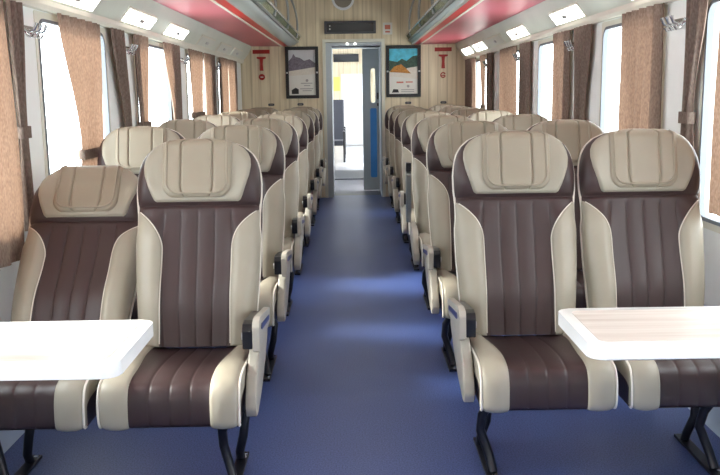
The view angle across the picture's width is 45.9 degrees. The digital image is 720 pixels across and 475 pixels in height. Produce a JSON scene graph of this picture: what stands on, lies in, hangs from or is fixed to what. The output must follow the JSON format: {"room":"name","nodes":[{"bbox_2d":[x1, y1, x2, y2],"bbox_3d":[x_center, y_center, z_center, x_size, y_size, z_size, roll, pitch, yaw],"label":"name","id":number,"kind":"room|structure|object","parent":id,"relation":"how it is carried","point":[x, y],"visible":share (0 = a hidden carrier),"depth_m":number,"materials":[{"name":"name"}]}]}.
{"room":"train carriage","nodes":[
{"label":"train carriage","id":0,"kind":"room"},
{"bbox_2d":[0,1,241,321],"bbox_3d":[-1.520,-0.960,4.337,0.090,2.300,13.700,-1,10,0],"label":"wall","id":1,"kind":"structure","parent":0,"point":[8,275],"depth_m":3.88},
{"bbox_2d":[0,0,24,267],"bbox_3d":[-1.411,-0.385,3.168,0.033,1.055,0.702,-1,10,0],"label":"curtain","id":2,"kind":"object","parent":1,"relation":"hanging from","point":[12,241],"visible":0.98,"depth_m":3.41,"materials":[{"name":"beige fabric"}]},
{"bbox_2d":[5,0,33,230],"bbox_3d":[-1.428,-0.508,3.599,0.040,0.955,0.174,-1,10,0],"label":"curtain","id":3,"kind":"object","parent":1,"relation":"hanging from","point":[14,9],"visible":0.91,"depth_m":3.58,"materials":[{"name":"brown fabric"}]},
{"bbox_2d":[24,22,47,39],"bbox_3d":[-1.433,-0.910,3.747,0.073,0.068,0.170,-1,10,0],"label":"coat hook","id":4,"kind":"object","parent":1,"relation":"attached to","point":[32,31],"visible":0.89,"depth_m":3.74,"materials":[{"name":"silver metal"}]},
{"bbox_2d":[33,10,110,176],"bbox_3d":[-1.487,-0.638,4.457,0.049,0.973,1.118,-1,10,0],"label":"window","id":5,"kind":"structure","parent":1,"relation":"in","point":[39,17],"depth_m":3.97,"materials":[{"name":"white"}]},
{"bbox_2d":[48,0,99,12],"bbox_3d":[-1.401,-1.180,4.148,0.089,0.101,0.740,-1,10,0],"label":"panel","id":6,"kind":"object","parent":1,"relation":"attached to","point":[88,6],"visible":1,"depth_m":4.29,"materials":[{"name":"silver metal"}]},
{"bbox_2d":[57,0,99,10],"bbox_3d":[-1.390,-1.172,4.149,0.057,0.067,0.700,-1,10,0],"label":"diffuser","id":7,"kind":"object","parent":6,"relation":"attached to","point":[83,5],"depth_m":4.29,"materials":[{"name":"plastic"}]},
{"bbox_2d":[0,320,153,380],"bbox_3d":[-1.023,0.434,2.359,0.830,0.302,0.425,-1,10,0],"label":"folding table","id":8,"kind":"object","parent":1,"relation":"attached to","point":[90,349],"visible":1,"depth_m":2.27,"materials":[{"name":"white laminate"}]},
{"bbox_2d":[57,13,103,165],"bbox_3d":[-1.436,-0.653,4.452,0.040,0.955,0.684,-1,10,0],"label":"curtain","id":9,"kind":"object","parent":1,"relation":"hanging from","point":[80,38],"visible":0.73,"depth_m":4.44,"materials":[{"name":"beige fabric"}]},
{"bbox_2d":[110,27,131,126],"bbox_3d":[-1.443,-0.779,5.194,0.040,0.955,0.370,-1,10,0],"label":"curtain","id":10,"kind":"object","parent":1,"relation":"hanging from","point":[118,35],"visible":0.62,"depth_m":5.16,"materials":[{"name":"brown fabric"}]},
{"bbox_2d":[3,0,243,63],"bbox_3d":[-1.454,-1.132,4.257,0.045,0.055,13.600,-1,10,0],"label":"trim","id":11,"kind":"structure","parent":1,"relation":"attached to","point":[42,5],"depth_m":4.88,"materials":[{"name":"plastic"}]},
{"bbox_2d":[119,6,157,30],"bbox_3d":[-1.413,-1.398,5.429,0.089,0.101,0.740,-1,10,0],"label":"panel","id":12,"kind":"object","parent":1,"relation":"attached to","point":[135,17],"visible":0.96,"depth_m":5.37,"materials":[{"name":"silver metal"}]},
{"bbox_2d":[133,34,151,125],"bbox_3d":[-1.448,-0.868,5.719,0.040,0.955,0.394,-1,10,0],"label":"curtain","id":13,"kind":"object","parent":1,"relation":"hanging from","point":[142,53],"visible":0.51,"depth_m":5.65,"materials":[{"name":"beige fabric"}]},
{"bbox_2d":[132,36,172,125],"bbox_3d":[-1.504,-0.931,6.183,0.049,0.973,1.118,-1,10,0],"label":"window","id":14,"kind":"structure","parent":1,"relation":"in","point":[152,44],"depth_m":6.26,"materials":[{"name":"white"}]},
{"bbox_2d":[91,0,250,59],"bbox_3d":[-1.403,-1.244,4.239,0.150,0.190,13.600,-1,10,0],"label":"trim","id":15,"kind":"structure","parent":1,"relation":"attached to","point":[111,9],"depth_m":6.10,"materials":[{"name":"plastic"}]},
{"bbox_2d":[163,42,182,119],"bbox_3d":[-1.457,-1.031,6.675,0.040,0.955,0.614,-1,10,0],"label":"curtain","id":16,"kind":"object","parent":1,"relation":"hanging from","point":[171,51],"visible":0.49,"depth_m":6.67,"materials":[{"name":"beige fabric"}]},
{"bbox_2d":[161,22,189,40],"bbox_3d":[-1.424,-1.591,6.563,0.089,0.101,0.740,-1,10,0],"label":"panel","id":17,"kind":"object","parent":1,"relation":"attached to","point":[174,31],"visible":0.98,"depth_m":6.50,"materials":[{"name":"white plastic"}]},
{"bbox_2d":[164,25,188,39],"bbox_3d":[-1.413,-1.582,6.565,0.057,0.067,0.700,-1,10,0],"label":"diffuser","id":18,"kind":"object","parent":17,"relation":"attached to","point":[177,32],"depth_m":6.52,"materials":[{"name":"plastic"}]},
{"bbox_2d":[184,49,203,118],"bbox_3d":[-1.520,-1.224,7.908,0.049,0.973,1.118,-1,10,0],"label":"window","id":19,"kind":"structure","parent":1,"relation":"in","point":[185,51],"depth_m":7.36,"materials":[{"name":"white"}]},
{"bbox_2d":[188,49,204,118],"bbox_3d":[-1.467,-1.203,7.691,0.040,0.955,0.714,-1,10,0],"label":"curtain","id":20,"kind":"object","parent":1,"relation":"hanging from","point":[196,57],"visible":0.6,"depth_m":7.60,"materials":[{"name":"beige fabric"}]},
{"bbox_2d":[195,34,215,48],"bbox_3d":[-1.437,-1.817,7.894,0.089,0.101,0.740,-1,10,0],"label":"panel","id":21,"kind":"object","parent":1,"relation":"attached to","point":[206,42],"visible":0.95,"depth_m":7.83,"materials":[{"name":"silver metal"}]},
{"bbox_2d":[197,37,214,47],"bbox_3d":[-1.426,-1.808,7.896,0.057,0.067,0.700,-1,10,0],"label":"diffuser","id":22,"kind":"object","parent":21,"relation":"attached to","point":[204,42],"depth_m":7.85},
{"bbox_2d":[203,53,216,114],"bbox_3d":[-1.474,-1.328,8.423,0.048,0.955,0.652,-1,10,0],"label":"curtain","id":23,"kind":"object","parent":1,"relation":"hanging from","point":[210,95],"visible":0.62,"depth_m":8.27,"materials":[{"name":"beige fabric"}]},
{"bbox_2d":[215,42,231,54],"bbox_3d":[-1.447,-2.001,8.979,0.089,0.101,0.740,-1,10,0],"label":"panel","id":24,"kind":"object","parent":1,"relation":"attached to","point":[223,48],"visible":0.98,"depth_m":8.92,"materials":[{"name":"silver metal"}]},
{"bbox_2d":[216,44,230,53],"bbox_3d":[-1.437,-1.992,8.980,0.057,0.067,0.700,-1,10,0],"label":"diffuser","id":25,"kind":"object","parent":24,"relation":"attached to","point":[222,48],"depth_m":8.93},
{"bbox_2d":[219,57,228,112],"bbox_3d":[-1.483,-1.483,9.335,0.048,0.955,0.582,-1,10,0],"label":"curtain","id":26,"kind":"object","parent":1,"relation":"hanging from","point":[223,71],"visible":0.62,"depth_m":9.17,"materials":[{"name":"beige fabric"}]},
{"bbox_2d":[228,59,237,111],"bbox_3d":[-1.489,-1.597,10.010,0.048,0.955,0.712,-1,10,0],"label":"curtain","id":27,"kind":"object","parent":1,"relation":"hanging from","point":[232,65],"visible":0.62,"depth_m":9.87,"materials":[{"name":"beige fabric"}]},
{"bbox_2d":[241,0,464,197],"bbox_3d":[-0.076,-1.899,11.088,2.920,2.750,0.100,-1,10,0],"label":"wall","id":28,"kind":"structure","parent":0,"point":[312,14],"depth_m":10.96,"materials":[{"name":"beige wood"}]},
{"bbox_2d":[253,50,269,79],"bbox_3d":[-1.270,-2.224,10.960,0.220,0.385,0.019,-1,10,0],"label":"sign","id":29,"kind":"object","parent":28,"relation":"attached to","point":[261,76],"visible":1,"depth_m":10.94,"materials":[{"name":"plastic"}]},
{"bbox_2d":[285,46,318,98],"bbox_3d":[-0.747,-2.128,10.974,0.427,0.657,0.035,-1,10,0],"label":"framed poster","id":30,"kind":"object","parent":28,"relation":"attached to","point":[301,63],"visible":1,"depth_m":10.97,"materials":[{"name":"black plastic"}]},
{"bbox_2d":[288,50,315,94],"bbox_3d":[-0.747,-2.129,10.984,0.345,0.575,0.013,-1,10,0],"label":"print","id":31,"kind":"object","parent":30,"relation":"attached to","point":[301,63],"depth_m":10.98,"materials":[{"name":"paper"}]},
{"bbox_2d":[332,0,353,9],"bbox_3d":[-0.216,-3.045,10.826,0.290,0.290,0.029,-1,10,0],"label":"ceiling speaker","id":32,"kind":"object","parent":28,"relation":"attached to","point":[339,4],"visible":1,"depth_m":10.83,"materials":[{"name":"white paint"}]},
{"bbox_2d":[334,0,351,7],"bbox_3d":[-0.216,-3.046,10.833,0.228,0.228,0.014,-1,10,0],"label":"grille","id":33,"kind":"object","parent":32,"relation":"attached to","point":[337,3],"depth_m":10.83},
{"bbox_2d":[324,21,375,33],"bbox_3d":[-0.126,-2.689,10.877,0.660,0.156,0.049,-1,10,0],"label":"display box","id":34,"kind":"object","parent":28,"relation":"attached to","point":[330,27],"visible":1,"depth_m":10.86,"materials":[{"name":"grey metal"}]},
{"bbox_2d":[386,45,420,96],"bbox_3d":[0.561,-2.148,10.983,0.450,0.658,0.035,-1,10,0],"label":"framed poster","id":35,"kind":"object","parent":28,"relation":"attached to","point":[403,62],"visible":1,"depth_m":10.98,"materials":[{"name":"paper"}]},
{"bbox_2d":[435,47,451,77],"bbox_3d":[1.075,-2.259,10.978,0.220,0.387,0.022,-1,10,0],"label":"sign","id":36,"kind":"object","parent":28,"relation":"attached to","point":[443,56],"visible":1,"depth_m":10.96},
{"bbox_2d":[332,48,374,102],"bbox_3d":[-0.182,-3.733,22.329,2.920,2.600,0.080,-1,10,0],"label":"wall","id":37,"kind":"structure","parent":0,"point":[339,68],"depth_m":22.18,"materials":[{"name":"brown wood"}]},
{"bbox_2d":[333,54,358,61],"bbox_3d":[-0.364,-4.665,22.098,0.660,0.200,0.060,-1,10,0],"label":"destination display","id":38,"kind":"object","parent":37,"relation":"attached to","point":[336,57],"visible":1,"depth_m":22.07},
{"bbox_2d":[341,74,362,144],"bbox_3d":[-0.156,-3.358,22.332,0.640,1.840,0.040,-1,10,0],"label":"window","id":39,"kind":"structure","parent":37,"relation":"in","point":[351,84],"depth_m":22.30,"materials":[{"name":"glass"}]},
{"bbox_2d":[4,145,719,474],"bbox_3d":[-0.046,-0.337,10.188,3.120,0.070,25.000,-1,10,0],"label":"floor","id":40,"kind":"structure","parent":0,"point":[361,382],"depth_m":3.60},
{"bbox_2d":[0,165,137,474],"bbox_3d":[-1.135,0.299,3.238,0.515,1.076,1.111,-1,10,0],"label":"seat","id":41,"kind":"object","parent":40,"relation":"on","point":[78,258],"visible":0.65,"depth_m":3.37,"materials":[{"name":"brown leather"}]},
{"bbox_2d":[53,165,122,211],"bbox_3d":[-1.138,-0.204,3.568,0.268,0.184,0.174,-1,10,0],"label":"pillow","id":42,"kind":"object","parent":41,"relation":"on","point":[99,188],"depth_m":3.54,"materials":[{"name":"beige leather"}]},
{"bbox_2d":[97,126,184,319],"bbox_3d":[-1.148,0.059,4.274,0.518,1.203,0.817,-1,10,0],"label":"seat","id":43,"kind":"object","parent":40,"relation":"on","point":[126,147],"visible":0.19,"depth_m":4.45,"materials":[{"name":"brown leather"}]},
{"bbox_2d":[115,126,166,170],"bbox_3d":[-1.148,-0.468,4.465,0.268,0.230,0.092,-1,10,0],"label":"pillow","id":44,"kind":"object","parent":43,"relation":"on","point":[133,144],"depth_m":4.44,"materials":[{"name":"beige leather"}]},
{"bbox_2d":[96,138,269,474],"bbox_3d":[-0.611,0.255,3.110,0.540,1.192,0.852,-1,10,0],"label":"seat","id":45,"kind":"object","parent":40,"relation":"on","point":[199,238],"visible":0.94,"depth_m":3.24,"materials":[{"name":"brown leather"}]},
{"bbox_2d":[162,138,231,197],"bbox_3d":[-0.635,-0.271,3.323,0.268,0.225,0.106,-1,10,0],"label":"pillow","id":46,"kind":"object","parent":45,"relation":"on","point":[191,168],"depth_m":3.30,"materials":[{"name":"beige leather"}]},
{"bbox_2d":[158,119,215,138],"bbox_3d":[-1.159,-0.144,5.469,0.518,1.203,0.817,-1,10,0],"label":"seat","id":47,"kind":"object","parent":40,"relation":"on","point":[188,128],"visible":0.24,"depth_m":5.64,"materials":[{"name":"beige leather"}]},
{"bbox_2d":[195,115,240,125],"bbox_3d":[-1.171,-0.347,6.663,0.518,1.203,0.817,-1,10,0],"label":"seat","id":48,"kind":"object","parent":40,"relation":"on","point":[218,120],"visible":0.09,"depth_m":6.84,"materials":[{"name":"beige leather"}]},
{"bbox_2d":[219,111,256,120],"bbox_3d":[-1.182,-0.550,7.858,0.518,1.203,0.817,-1,10,0],"label":"seat","id":49,"kind":"object","parent":40,"relation":"on","point":[240,115],"visible":0.09,"depth_m":8.04,"materials":[{"name":"beige leather"}]},
{"bbox_2d":[197,125,291,381],"bbox_3d":[-0.623,0.051,4.279,0.540,1.203,0.800,-1,10,0],"label":"seat","id":50,"kind":"object","parent":40,"relation":"on","point":[265,144],"visible":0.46,"depth_m":4.43,"materials":[{"name":"brown leather"}]},
{"bbox_2d":[211,125,261,164],"bbox_3d":[-0.646,-0.475,4.469,0.268,0.230,0.092,-1,10,0],"label":"pillow","id":51,"kind":"object","parent":50,"relation":"on","point":[248,136],"depth_m":4.45,"materials":[{"name":"beige leather"}]},
{"bbox_2d":[238,109,268,116],"bbox_3d":[-1.194,-0.753,9.053,0.518,1.203,0.817,-1,10,0],"label":"seat","id":52,"kind":"object","parent":40,"relation":"on","point":[257,112],"visible":0.06,"depth_m":9.24,"materials":[{"name":"beige leather"}]},
{"bbox_2d":[234,118,304,315],"bbox_3d":[-0.634,-0.152,5.473,0.540,1.203,0.800,-1,10,0],"label":"seat","id":53,"kind":"object","parent":40,"relation":"on","point":[294,224],"visible":0.32,"depth_m":5.63,"materials":[{"name":"beige leather"}]},
{"bbox_2d":[241,118,280,138],"bbox_3d":[-0.658,-0.678,5.664,0.268,0.230,0.092,-1,10,0],"label":"pillow","id":54,"kind":"object","parent":53,"relation":"on","point":[272,124],"depth_m":5.65,"materials":[{"name":"beige leather"}]},
{"bbox_2d":[257,114,312,274],"bbox_3d":[-0.645,-0.355,6.668,0.540,1.203,0.800,-1,10,0],"label":"seat","id":55,"kind":"object","parent":40,"relation":"on","point":[305,201],"visible":0.27,"depth_m":6.83,"materials":[{"name":"beige leather"}]},
{"bbox_2d":[260,114,293,126],"bbox_3d":[-0.669,-0.881,6.859,0.268,0.230,0.092,-1,10,0],"label":"pillow","id":56,"kind":"object","parent":55,"relation":"on","point":[289,118],"depth_m":6.85,"materials":[{"name":"beige leather"}]},
{"bbox_2d":[272,111,318,246],"bbox_3d":[-0.657,-0.558,7.863,0.540,1.203,0.800,-1,10,0],"label":"seat","id":57,"kind":"object","parent":40,"relation":"on","point":[313,184],"visible":0.2,"depth_m":8.03,"materials":[{"name":"beige leather"}]},
{"bbox_2d":[274,111,301,118],"bbox_3d":[-0.681,-1.084,8.053,0.268,0.230,0.092,-1,10,0],"label":"pillow","id":58,"kind":"object","parent":57,"relation":"on","point":[296,113],"depth_m":8.04,"materials":[{"name":"beige leather"}]},
{"bbox_2d":[283,108,322,225],"bbox_3d":[-0.668,-0.761,9.058,0.540,1.203,0.800,-1,10,0],"label":"seat","id":59,"kind":"object","parent":40,"relation":"on","point":[318,171],"visible":0.23,"depth_m":9.22,"materials":[{"name":"beige leather"}]},
{"bbox_2d":[284,108,308,114],"bbox_3d":[-0.692,-1.287,9.248,0.268,0.230,0.092,-1,10,0],"label":"pillow","id":60,"kind":"object","parent":59,"relation":"on","point":[306,111],"depth_m":9.24,"materials":[{"name":"beige leather"}]},
{"bbox_2d":[291,107,325,209],"bbox_3d":[-0.679,-0.964,10.253,0.540,1.203,0.800,-1,10,0],"label":"seat","id":61,"kind":"object","parent":40,"relation":"on","point":[322,161],"visible":0.15,"depth_m":10.42,"materials":[{"name":"beige leather"}]},
{"bbox_2d":[333,100,344,161],"bbox_3d":[-0.561,-2.128,17.059,0.520,1.221,0.717,-1,10,0],"label":"seat","id":62,"kind":"object","parent":40,"relation":"on","point":[339,134],"visible":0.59,"depth_m":17.22,"materials":[{"name":"fabric"}]},
{"bbox_2d":[382,105,415,207],"bbox_3d":[0.545,-1.000,10.360,0.540,1.203,0.800,-1,10,0],"label":"seat","id":63,"kind":"object","parent":40,"relation":"on","point":[386,161],"visible":0.27,"depth_m":10.53,"materials":[{"name":"beige leather"}]},
{"bbox_2d":[386,107,423,222],"bbox_3d":[0.557,-0.797,9.165,0.540,1.203,0.800,-1,10,0],"label":"seat","id":64,"kind":"object","parent":40,"relation":"on","point":[390,169],"visible":0.16,"depth_m":9.32,"materials":[{"name":"beige leather"}]},
{"bbox_2d":[399,107,422,112],"bbox_3d":[0.562,-1.323,9.356,0.268,0.230,0.092,-1,10,0],"label":"pillow","id":65,"kind":"object","parent":64,"relation":"on","point":[401,109],"depth_m":9.34,"materials":[{"name":"beige leather"}]},
{"bbox_2d":[391,109,434,242],"bbox_3d":[0.568,-0.594,7.970,0.540,1.203,0.800,-1,10,0],"label":"seat","id":66,"kind":"object","parent":40,"relation":"on","point":[397,181],"visible":0.19,"depth_m":8.13,"materials":[{"name":"beige leather"}]},
{"bbox_2d":[406,109,432,117],"bbox_3d":[0.573,-1.120,8.161,0.268,0.230,0.092,-1,10,0],"label":"pillow","id":67,"kind":"object","parent":66,"relation":"on","point":[409,112],"depth_m":8.15,"materials":[{"name":"beige leather"}]},
{"bbox_2d":[398,111,450,270],"bbox_3d":[0.580,-0.391,6.775,0.540,1.203,0.800,-1,10,0],"label":"seat","id":68,"kind":"object","parent":40,"relation":"on","point":[408,124],"visible":0.19,"depth_m":6.94,"materials":[{"name":"beige leather"}]},
{"bbox_2d":[415,111,447,124],"bbox_3d":[0.585,-0.917,6.966,0.268,0.230,0.092,-1,10,0],"label":"pillow","id":69,"kind":"object","parent":68,"relation":"on","point":[419,116],"depth_m":6.95,"materials":[{"name":"beige leather"}]},
{"bbox_2d":[405,115,473,309],"bbox_3d":[0.585,-0.188,5.580,0.552,1.203,0.800,-1,10,0],"label":"seat","id":70,"kind":"object","parent":40,"relation":"on","point":[419,229],"visible":0.34,"depth_m":5.72,"materials":[{"name":"brown leather"}]},
{"bbox_2d":[428,115,466,138],"bbox_3d":[0.596,-0.714,5.771,0.268,0.230,0.092,-1,10,0],"label":"pillow","id":71,"kind":"object","parent":70,"relation":"on","point":[434,122],"depth_m":5.76,"materials":[{"name":"beige leather"}]},
{"bbox_2d":[422,121,507,371],"bbox_3d":[0.602,0.015,4.386,0.540,1.203,0.800,-1,10,0],"label":"seat","id":72,"kind":"object","parent":40,"relation":"on","point":[444,142],"visible":0.41,"depth_m":4.53,"materials":[{"name":"beige leather"}]},
{"bbox_2d":[448,121,497,161],"bbox_3d":[0.608,-0.511,4.576,0.268,0.230,0.092,-1,10,0],"label":"pillow","id":73,"kind":"object","parent":72,"relation":"on","point":[459,132],"depth_m":4.56,"materials":[{"name":"beige leather"}]},
{"bbox_2d":[451,108,488,116],"bbox_3d":[1.099,-0.602,7.973,0.518,1.203,0.817,-1,10,0],"label":"seat","id":74,"kind":"object","parent":40,"relation":"on","point":[466,112],"visible":0.1,"depth_m":8.15,"materials":[{"name":"beige leather"}]},
{"bbox_2d":[468,110,511,121],"bbox_3d":[1.110,-0.399,6.778,0.518,1.203,0.817,-1,10,0],"label":"seat","id":75,"kind":"object","parent":40,"relation":"on","point":[490,115],"visible":0.16,"depth_m":6.96,"materials":[{"name":"beige leather"}]},
{"bbox_2d":[493,114,548,130],"bbox_3d":[1.121,-0.196,5.583,0.518,1.203,0.817,-1,10,0],"label":"seat","id":76,"kind":"object","parent":40,"relation":"on","point":[521,122],"visible":0.11,"depth_m":5.76,"materials":[{"name":"beige leather"}]},
{"bbox_2d":[448,130,617,474],"bbox_3d":[0.614,0.218,3.191,0.540,1.203,0.800,-1,10,0],"label":"seat","id":77,"kind":"object","parent":40,"relation":"on","point":[515,236],"visible":0.92,"depth_m":3.34,"materials":[{"name":"brown leather"}]},
{"bbox_2d":[482,130,549,189],"bbox_3d":[0.619,-0.308,3.381,0.268,0.230,0.092,-1,10,0],"label":"pillow","id":78,"kind":"object","parent":77,"relation":"on","point":[511,160],"depth_m":3.36,"materials":[{"name":"beige leather"}]},
{"bbox_2d":[527,119,603,307],"bbox_3d":[1.133,0.007,4.388,0.518,1.203,0.817,-1,10,0],"label":"seat","id":79,"kind":"object","parent":40,"relation":"on","point":[574,134],"visible":0.21,"depth_m":4.56,"materials":[{"name":"beige leather"}]},
{"bbox_2d":[542,119,591,162],"bbox_3d":[1.114,-0.519,4.580,0.268,0.230,0.092,-1,10,0],"label":"pillow","id":80,"kind":"object","parent":79,"relation":"on","point":[574,134],"depth_m":4.56,"materials":[{"name":"beige leather"}]},
{"bbox_2d":[577,129,719,474],"bbox_3d":[1.144,0.210,3.193,0.518,1.203,0.817,-1,10,0],"label":"seat","id":81,"kind":"object","parent":40,"relation":"on","point":[642,242],"visible":0.8,"depth_m":3.35,"materials":[{"name":"brown leather"}]},
{"bbox_2d":[609,129,677,187],"bbox_3d":[1.126,-0.316,3.385,0.268,0.230,0.092,-1,10,0],"label":"pillow","id":82,"kind":"object","parent":81,"relation":"on","point":[638,158],"depth_m":3.36,"materials":[{"name":"beige leather"}]},
{"bbox_2d":[477,0,719,305],"bbox_3d":[1.490,-1.005,4.357,0.090,2.300,13.700,-1,10,0],"label":"wall","id":83,"kind":"structure","parent":0,"point":[675,40],"depth_m":4.01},
{"bbox_2d":[465,57,475,107],"bbox_3d":[1.356,-1.716,10.474,0.048,0.955,0.812,-1,10,0],"label":"curtain","id":84,"kind":"object","parent":83,"relation":"hanging from","point":[470,64],"visible":0.64,"depth_m":10.29,"materials":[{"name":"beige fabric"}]},
{"bbox_2d":[472,40,487,51],"bbox_3d":[1.318,-2.093,9.293,0.089,0.101,0.740,-1,10,0],"label":"panel","id":85,"kind":"object","parent":83,"relation":"attached to","point":[479,46],"visible":0.98,"depth_m":9.23,"materials":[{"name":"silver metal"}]},
{"bbox_2d":[473,42,486,50],"bbox_3d":[1.308,-2.084,9.295,0.057,0.067,0.700,-1,10,0],"label":"diffuser","id":86,"kind":"object","parent":85,"relation":"attached to","point":[479,46],"depth_m":9.24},
{"bbox_2d":[480,54,485,108],"bbox_3d":[1.366,-1.550,9.495,0.040,0.955,0.334,-1,10,0],"label":"curtain","id":87,"kind":"object","parent":83,"relation":"hanging from","point":[482,57],"visible":0.54,"depth_m":9.38,"materials":[{"name":"beige fabric"}]},
{"bbox_2d":[486,53,492,110],"bbox_3d":[1.370,-1.469,9.020,0.048,0.955,0.262,-1,10,0],"label":"curtain","id":88,"kind":"object","parent":83,"relation":"hanging from","point":[489,56],"visible":0.58,"depth_m":8.92,"materials":[{"name":"beige fabric"}]},
{"bbox_2d":[486,33,505,46],"bbox_3d":[1.328,-1.917,8.258,0.089,0.101,0.740,-1,10,0],"label":"panel","id":89,"kind":"object","parent":83,"relation":"attached to","point":[495,40],"visible":0.98,"depth_m":8.20,"materials":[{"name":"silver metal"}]},
{"bbox_2d":[499,45,516,113],"bbox_3d":[1.380,-1.291,7.970,0.048,0.955,0.792,-1,10,0],"label":"curtain","id":90,"kind":"object","parent":83,"relation":"hanging from","point":[508,65],"visible":0.64,"depth_m":7.81,"materials":[{"name":"beige fabric"}]},
{"bbox_2d":[506,24,530,40],"bbox_3d":[1.338,-1.733,7.174,0.089,0.101,0.740,-1,10,0],"label":"panel","id":91,"kind":"object","parent":83,"relation":"attached to","point":[517,32],"visible":0.97,"depth_m":7.12,"materials":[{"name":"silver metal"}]},
{"bbox_2d":[519,41,530,113],"bbox_3d":[1.388,-1.157,7.186,0.048,0.955,0.382,-1,10,0],"label":"curtain","id":92,"kind":"object","parent":83,"relation":"hanging from","point":[524,48],"visible":0.65,"depth_m":7.06,"materials":[{"name":"beige fabric"}]},
{"bbox_2d":[455,0,631,56],"bbox_3d":[1.366,-1.286,4.258,0.150,0.190,13.600,-1,10,0],"label":"trim","id":93,"kind":"structure","parent":83,"relation":"attached to","point":[536,19],"depth_m":6.35,"materials":[{"name":"plastic"}]},
{"bbox_2d":[537,31,571,115],"bbox_3d":[1.448,-0.995,6.316,0.049,0.973,1.048,-1,10,0],"label":"window","id":94,"kind":"structure","parent":83,"relation":"in","point":[541,43],"depth_m":6.74,"materials":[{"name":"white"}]},
{"bbox_2d":[551,30,570,119],"bbox_3d":[1.399,-0.947,5.949,0.048,0.955,0.432,-1,10,0],"label":"curtain","id":95,"kind":"object","parent":83,"relation":"hanging from","point":[561,56],"visible":0.64,"depth_m":5.85,"materials":[{"name":"beige fabric"}]},
{"bbox_2d":[548,1,586,25],"bbox_3d":[1.354,-1.457,5.547,0.089,0.101,0.740,-1,10,0],"label":"panel","id":96,"kind":"object","parent":83,"relation":"attached to","point":[572,12],"visible":0.97,"depth_m":5.49,"materials":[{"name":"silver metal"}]},
{"bbox_2d":[463,0,677,60],"bbox_3d":[1.420,-1.176,4.277,0.045,0.055,13.600,-1,10,0],"label":"trim","id":97,"kind":"structure","parent":83,"relation":"attached to","point":[616,12],"depth_m":5.28,"materials":[{"name":"plastic"}]},
{"bbox_2d":[574,24,591,119],"bbox_3d":[1.405,-0.856,5.409,0.040,0.955,0.384,-1,10,0],"label":"curtain","id":98,"kind":"object","parent":83,"relation":"hanging from","point":[582,35],"visible":0.56,"depth_m":5.36,"materials":[{"name":"beige fabric"}]},
{"bbox_2d":[599,5,667,132],"bbox_3d":[1.464,-0.702,4.591,0.049,0.973,1.048,-1,10,0],"label":"window","id":99,"kind":"structure","parent":83,"relation":"in","point":[607,26],"depth_m":5.01,"materials":[{"name":"white plastic"}]},
{"bbox_2d":[558,306,719,360],"bbox_3d":[1.038,0.389,2.424,0.878,0.302,0.390,-1,10,0],"label":"folding table","id":100,"kind":"object","parent":83,"relation":"attached to","point":[623,333],"visible":1,"depth_m":2.33,"materials":[{"name":"white laminate"}]},
{"bbox_2d":[618,3,664,129],"bbox_3d":[1.415,-0.672,4.327,0.048,0.955,0.602,-1,10,0],"label":"curtain","id":101,"kind":"object","parent":83,"relation":"hanging from","point":[640,91],"visible":0.62,"depth_m":4.22,"materials":[{"name":"beige fabric"}]},
{"bbox_2d":[660,15,685,31],"bbox_3d":[1.412,-0.965,3.836,0.073,0.068,0.170,-1,10,0],"label":"coat hook","id":102,"kind":"object","parent":83,"relation":"attached to","point":[680,22],"visible":0.9,"depth_m":3.83,"materials":[{"name":"silver metal"}]},
{"bbox_2d":[678,0,708,147],"bbox_3d":[1.421,-0.555,3.642,0.040,0.955,0.220,-1,10,0],"label":"curtain","id":103,"kind":"object","parent":83,"relation":"hanging from","point":[696,10],"visible":0.65,"depth_m":3.64,"materials":[{"name":"beige fabric"}]},
{"bbox_2d":[697,0,719,233],"bbox_3d":[1.479,-0.431,2.994,0.049,0.973,1.308,-1,10,0],"label":"window","id":104,"kind":"structure","parent":83,"relation":"in","point":[710,223],"depth_m":3.59,"materials":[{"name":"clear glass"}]},
{"bbox_2d":[708,21,719,216],"bbox_3d":[1.416,-0.496,3.112,0.033,0.895,0.576,-1,10,0],"label":"curtain","id":105,"kind":"object","parent":83,"relation":"hanging from","point":[714,190],"visible":1,"depth_m":3.38,"materials":[{"name":"beige fabric"}]},
{"bbox_3d":[-1.501,0.396,4.567,0.090,0.450,13.700,-1,10,0],"label":"wall","id":106,"kind":"structure","parent":0,"visible":0},
{"bbox_2d":[0,430,24,452],"bbox_3d":[-1.423,0.526,4.539,0.059,0.200,13.600,-1,10,0],"label":"baseboard","id":107,"kind":"structure","parent":106,"relation":"attached to","point":[8,438],"depth_m":3.34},
{"bbox_3d":[1.509,0.350,4.588,0.090,0.450,13.700,-1,10,0],"label":"wall","id":108,"kind":"structure","parent":0,"visible":0},
{"bbox_2d":[580,270,719,437],"bbox_3d":[1.435,0.483,4.559,0.059,0.200,13.600,-1,10,0],"label":"baseboard","id":109,"kind":"structure","parent":108,"relation":"attached to","point":[713,418],"depth_m":3.40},
{"bbox_3d":[-0.085,-1.975,12.282,2.520,2.500,2.280,-1,10,0],"label":"wall","id":110,"kind":"structure","parent":0,"visible":0},
{"bbox_2d":[322,39,385,197],"bbox_3d":[-0.074,-1.611,11.492,0.800,2.045,0.840,-1,10,0],"label":"door","id":111,"kind":"structure","parent":110,"relation":"in","point":[374,151],"depth_m":11.38,"materials":[{"name":"grey paint"}]},
{"bbox_3d":[-0.030,-2.067,4.163,2.920,0.300,13.700,-1,10,0],"label":"ceiling","id":112,"kind":"structure","parent":0,"visible":0},
{"bbox_2d":[153,0,301,46],"bbox_3d":[-1.010,-1.680,4.167,0.647,0.742,13.598,-1,10,0],"label":"luggage rack","id":113,"kind":"object","parent":112,"relation":"attached to","point":[248,22],"visible":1,"depth_m":7.13,"materials":[{"name":"metal"}]},
{"bbox_2d":[405,0,544,44],"bbox_3d":[0.961,-1.710,4.181,0.647,0.742,13.598,-1,10,0],"label":"luggage rack","id":114,"kind":"object","parent":112,"relation":"attached to","point":[456,21],"visible":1,"depth_m":7.38,"materials":[{"name":"metal"}]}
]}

